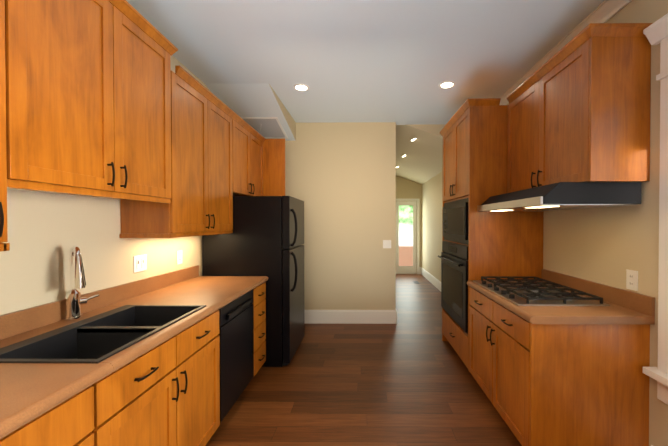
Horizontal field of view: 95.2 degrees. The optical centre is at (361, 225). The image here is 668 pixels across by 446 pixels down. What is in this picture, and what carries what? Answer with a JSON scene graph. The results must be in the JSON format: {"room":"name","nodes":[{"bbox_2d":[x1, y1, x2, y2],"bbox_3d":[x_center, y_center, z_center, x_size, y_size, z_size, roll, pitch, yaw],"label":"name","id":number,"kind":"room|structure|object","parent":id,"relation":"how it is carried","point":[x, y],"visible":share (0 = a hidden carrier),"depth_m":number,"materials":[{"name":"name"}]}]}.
{"room":"kitchen","nodes":[
{"label":"kitchen","id":0,"kind":"room"},
{"bbox_2d":[0,56,211,314],"bbox_3d":[-1.680,-0.305,1.021,0.120,3.455,6.860,0,1,1],"label":"wall","id":1,"kind":"structure","parent":0,"point":[46,231],"depth_m":1.67,"materials":[{"name":"beige paint"}]},
{"bbox_2d":[0,0,35,247],"bbox_3d":[-1.445,-0.556,0.855,0.348,1.240,0.597,0,1,1],"label":"upper cabinet","id":2,"kind":"object","parent":1,"relation":"attached to","point":[17,17],"depth_m":1.12,"materials":[{"name":"brown wood"}]},
{"bbox_2d":[0,265,199,340],"bbox_3d":[-1.607,0.454,1.138,0.020,0.105,3.640,0,1,1],"label":"backsplash","id":3,"kind":"structure","parent":1,"relation":"attached to","point":[20,321],"depth_m":1.83,"materials":[{"name":"brown laminate"}]},
{"bbox_2d":[36,0,179,237],"bbox_3d":[-1.438,-0.563,1.555,0.348,1.240,1.055,0,1,1],"label":"upper cabinet","id":4,"kind":"object","parent":1,"relation":"attached to","point":[100,98],"depth_m":1.53,"materials":[{"name":"brown wood"}]},
{"bbox_2d":[134,254,146,272],"bbox_3d":[-1.600,0.270,2.206,0.014,0.118,0.125,0,1,1],"label":"light switch","id":5,"kind":"object","parent":1,"relation":"attached to","point":[140,262],"visible":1,"depth_m":2.20,"materials":[{"name":"white plastic"}]},
{"bbox_2d":[177,250,182,264],"bbox_3d":[-1.598,0.275,2.676,0.008,0.118,0.075,0,1,1],"label":"outlet","id":6,"kind":"object","parent":1,"relation":"attached to","point":[179,258],"visible":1,"depth_m":2.67,"materials":[{"name":"white plastic"}]},
{"bbox_2d":[180,66,235,235],"bbox_3d":[-1.430,-0.573,2.492,0.348,1.240,1.069,0,1,1],"label":"upper cabinet","id":7,"kind":"object","parent":1,"relation":"attached to","point":[207,124],"depth_m":2.44,"materials":[{"name":"brown wood"}]},
{"bbox_2d":[236,114,263,195],"bbox_3d":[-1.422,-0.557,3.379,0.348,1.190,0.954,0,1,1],"label":"upper cabinet","id":8,"kind":"object","parent":1,"relation":"attached to","point":[249,143],"depth_m":3.36,"materials":[{"name":"brown wood"}]},
{"bbox_2d":[263,139,284,195],"bbox_3d":[-1.280,0.142,3.876,0.623,2.499,0.020,0,1,1],"label":"end panel","id":9,"kind":"object","parent":8,"relation":"attached to","point":[273,167],"visible":0.23,"depth_m":3.86,"materials":[{"name":"brown wood"}]},
{"bbox_2d":[285,122,384,309],"bbox_3d":[-0.674,-0.340,4.382,2.070,3.455,0.120,0,1,1],"label":"wall","id":10,"kind":"structure","parent":0,"point":[340,179],"depth_m":4.32,"materials":[{"name":"beige paint"}]},
{"bbox_2d":[304,310,396,323],"bbox_3d":[-0.208,1.290,4.326,1.424,0.194,0.018,0,1,1],"label":"baseboard","id":11,"kind":"structure","parent":10,"relation":"attached to","point":[350,316],"depth_m":4.32,"materials":[{"name":"white wood"}]},
{"bbox_2d":[383,240,390,247],"bbox_3d":[0.365,0.258,4.309,0.118,0.118,0.014,0,1,1],"label":"light switch","id":12,"kind":"object","parent":10,"relation":"attached to","point":[386,243],"visible":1,"depth_m":4.31,"materials":[{"name":"white plastic"}]},
{"bbox_2d":[205,274,521,445],"bbox_3d":[0.024,1.420,3.654,3.480,0.050,12.120,0,1,1],"label":"floor","id":13,"kind":"structure","parent":0,"point":[407,379],"depth_m":2.55,"materials":[{"name":"brown wood"}]},
{"bbox_2d":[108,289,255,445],"bbox_3d":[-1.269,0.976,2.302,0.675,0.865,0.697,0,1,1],"label":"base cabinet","id":14,"kind":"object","parent":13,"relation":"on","point":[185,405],"depth_m":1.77,"materials":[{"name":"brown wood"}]},
{"bbox_2d":[0,277,267,444],"bbox_3d":[-1.268,0.529,1.136,0.698,0.045,3.640,0,1,1],"label":"countertop","id":15,"kind":"structure","parent":14,"relation":"on","point":[28,393],"depth_m":1.07,"materials":[{"name":"brown laminate"}]},
{"bbox_2d":[60,245,99,320],"bbox_3d":[-1.503,0.298,1.627,0.148,0.393,0.180,0,1,1],"label":"faucet","id":16,"kind":"object","parent":15,"relation":"on","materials":[{"name":"silver metal"}]},
{"bbox_2d":[0,305,207,420],"bbox_3d":[-1.219,0.602,1.508,0.503,0.213,0.771,0,1,1],"label":"sink","id":17,"kind":"object","parent":15,"relation":"in","point":[144,342],"depth_m":1.42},
{"bbox_2d":[217,289,253,421],"bbox_3d":[-1.228,0.975,2.323,0.640,0.865,0.606,0,1,1],"label":"dishwasher","id":18,"kind":"object","parent":14,"relation":"in","point":[236,317],"depth_m":2.25,"materials":[{"name":"black metal"}]},
{"bbox_2d":[202,196,304,366],"bbox_3d":[-1.098,0.548,3.363,0.931,1.699,0.753,0,1,1],"label":"refrigerator","id":19,"kind":"object","parent":13,"relation":"on","point":[265,237],"visible":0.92,"depth_m":2.99,"materials":[{"name":"metal"},{"name":"plastic"}]},
{"bbox_2d":[439,98,543,370],"bbox_3d":[1.289,0.132,3.205,0.698,2.534,1.008,0,1,1],"label":"tall cabinet","id":20,"kind":"object","parent":13,"relation":"on","point":[473,132],"visible":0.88,"depth_m":2.73,"materials":[{"name":"brown wood"}]},
{"bbox_2d":[438,241,467,333],"bbox_3d":[1.230,0.589,3.210,0.661,0.818,0.886,0,1,1],"label":"wall oven","id":21,"kind":"object","parent":20,"relation":"in","point":[454,280],"visible":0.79,"depth_m":3.08,"materials":[{"name":"black metal"}]},
{"bbox_2d":[443,198,467,244],"bbox_3d":[1.240,-0.048,3.203,0.561,0.434,0.886,0,1,1],"label":"built-in microwave","id":22,"kind":"object","parent":20,"relation":"in","point":[455,221],"visible":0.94,"depth_m":3.08,"materials":[{"name":"black"}]},
{"bbox_2d":[467,269,654,445],"bbox_3d":[1.280,0.900,2.212,0.698,1.019,1.046,0,1,1],"label":"base cabinet","id":23,"kind":"object","parent":13,"relation":"on","point":[557,359],"visible":1,"depth_m":1.72,"materials":[{"name":"brown wood"}]},
{"bbox_2d":[467,269,654,324],"bbox_3d":[1.285,0.465,2.206,0.688,0.150,1.044,0,1,1],"label":"countertop","id":24,"kind":"structure","parent":23,"relation":"on","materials":[{"name":"laminate"}]},
{"bbox_2d":[126,0,603,124],"bbox_3d":[0.000,-1.482,0.993,3.480,0.100,6.860,0,1,1],"label":"ceiling","id":25,"kind":"structure","parent":0,"point":[398,62],"depth_m":2.46,"materials":[{"name":"paint"}]},
{"bbox_2d":[205,83,295,140],"bbox_3d":[-1.264,-1.332,3.706,0.658,0.253,1.218,0,1,1],"label":"ceiling soffit","id":26,"kind":"structure","parent":25,"relation":"attached to","point":[251,99],"depth_m":3.40,"materials":[{"name":"paint"}]},
{"bbox_2d":[241,117,287,138],"bbox_3d":[-1.293,-1.274,3.977,0.540,0.118,0.530,0,1,1],"label":"attic hatch","id":27,"kind":"object","parent":26,"relation":"attached to","point":[268,127],"visible":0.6,"depth_m":3.92,"materials":[{"name":"white paint"}]},
{"bbox_2d":[293,84,309,90],"bbox_3d":[-0.630,-1.451,3.190,0.170,0.007,0.170,0,1,1],"label":"recessed light","id":28,"kind":"object","parent":25,"relation":"in","point":[300,87],"visible":1,"depth_m":3.18,"materials":[{"name":"white"}]},
{"bbox_2d":[438,81,455,88],"bbox_3d":[0.880,-1.451,3.126,0.170,0.007,0.170,0,1,1],"label":"recessed light","id":29,"kind":"object","parent":25,"relation":"in","point":[446,84],"visible":1,"depth_m":3.11,"materials":[{"name":"white"}]},
{"bbox_2d":[396,176,421,273],"bbox_3d":[1.107,-0.383,8.546,1.164,3.455,0.120,0,1,1],"label":"wall","id":30,"kind":"structure","parent":0,"point":[407,189],"depth_m":8.48,"materials":[{"name":"beige paint"}]},
{"bbox_2d":[396,201,416,273],"bbox_3d":[1.249,0.324,8.517,0.592,2.031,0.090,0,1,1],"label":"exterior door","id":31,"kind":"structure","parent":30,"relation":"in","point":[406,222],"depth_m":8.54,"materials":[{"name":"white"}]},
{"bbox_2d":[396,199,419,273],"bbox_3d":[1.248,0.290,8.481,0.740,2.110,0.016,0,1,1],"label":"door frame","id":32,"kind":"structure","parent":30,"relation":"attached to","point":[418,205],"depth_m":8.47,"materials":[{"name":"white wood"}]},
{"bbox_2d":[396,124,445,183],"bbox_3d":[1.089,-1.387,6.495,1.404,0.589,4.200,0,1,1],"label":"ceiling","id":33,"kind":"structure","parent":0,"point":[421,162],"depth_m":5.49,"materials":[{"name":"beige paint"}]},
{"bbox_2d":[422,0,667,445],"bbox_3d":[1.699,-0.327,3.080,0.120,3.455,11.040,0,1,1],"label":"wall","id":34,"kind":"structure","parent":0,"point":[608,246],"depth_m":1.92,"materials":[{"name":"beige paint"}]},
{"bbox_2d":[420,267,440,290],"bbox_3d":[1.646,1.272,6.107,0.038,0.194,4.778,0,1,1],"label":"baseboard","id":35,"kind":"structure","parent":34,"relation":"attached to","point":[427,275],"depth_m":7.19,"materials":[{"name":"white wood"}]},
{"bbox_2d":[500,0,631,104],"bbox_3d":[1.581,-1.388,1.030,0.075,0.085,6.700,0,1,1],"label":"crown molding","id":36,"kind":"structure","parent":34,"relation":"attached to","point":[604,11],"depth_m":2.17,"materials":[{"name":"white"}]},
{"bbox_2d":[506,23,652,192],"bbox_3d":[1.446,-0.691,2.199,0.367,0.867,1.036,0,1,1],"label":"upper cabinet","id":37,"kind":"object","parent":34,"relation":"attached to","point":[578,107],"visible":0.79,"depth_m":1.74,"materials":[{"name":"brown wood"}]},
{"bbox_2d":[478,182,641,210],"bbox_3d":[1.315,-0.189,2.220,0.572,0.134,0.970,0,1,1],"label":"range hood","id":38,"kind":"object","parent":37,"relation":"attached to","point":[566,196],"visible":0.98,"depth_m":1.74,"materials":[{"name":"black metal"}]},
{"bbox_2d":[626,269,637,290],"bbox_3d":[1.621,0.324,1.823,0.008,0.118,0.075,0,1,1],"label":"outlet","id":39,"kind":"object","parent":34,"relation":"attached to","point":[631,279],"visible":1,"depth_m":1.82,"materials":[{"name":"white plastic"}]},
{"bbox_2d":[643,13,667,404],"bbox_3d":[1.638,-0.066,1.063,0.185,2.015,1.240,0,1,1],"label":"window","id":40,"kind":"structure","parent":34,"relation":"in","point":[656,33],"depth_m":1.61,"materials":[{"name":"white"}]}
]}

